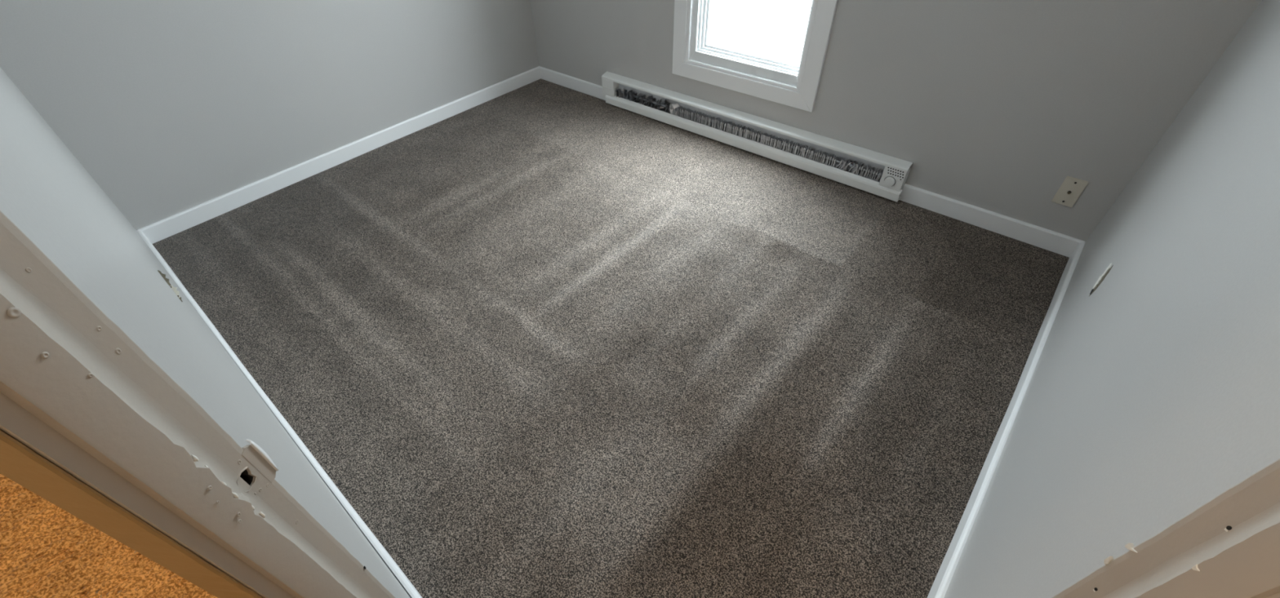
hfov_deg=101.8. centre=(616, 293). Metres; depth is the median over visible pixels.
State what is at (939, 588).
baseboard
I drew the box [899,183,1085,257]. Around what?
baseboard
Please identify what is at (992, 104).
wall
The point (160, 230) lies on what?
baseboard
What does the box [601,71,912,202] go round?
baseboard heater
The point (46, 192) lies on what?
wall
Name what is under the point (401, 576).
baseboard
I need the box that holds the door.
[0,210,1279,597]
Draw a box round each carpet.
[0,474,217,597]
[152,79,1069,597]
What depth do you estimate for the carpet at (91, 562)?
1.38 m
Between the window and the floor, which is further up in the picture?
the window
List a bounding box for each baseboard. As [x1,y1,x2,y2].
[136,66,540,244]
[137,230,422,597]
[539,66,605,100]
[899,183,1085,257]
[927,240,1084,597]
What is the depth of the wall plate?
1.99 m
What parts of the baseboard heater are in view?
plate, thermostat knob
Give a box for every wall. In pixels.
[0,0,538,230]
[0,66,412,597]
[529,0,1262,241]
[943,0,1279,597]
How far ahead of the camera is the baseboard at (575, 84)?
3.52 m
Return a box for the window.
[671,0,838,112]
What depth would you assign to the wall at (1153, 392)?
0.87 m
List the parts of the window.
casing, frame, sash, casing, frame, sash, frame, casing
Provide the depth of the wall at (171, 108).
2.42 m
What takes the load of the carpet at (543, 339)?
on the floor
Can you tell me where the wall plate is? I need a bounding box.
[1051,176,1088,207]
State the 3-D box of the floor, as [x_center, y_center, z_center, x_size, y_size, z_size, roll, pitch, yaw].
[-0.582,0.690,1.427,6.600,0.078,5.160,30,53,30]

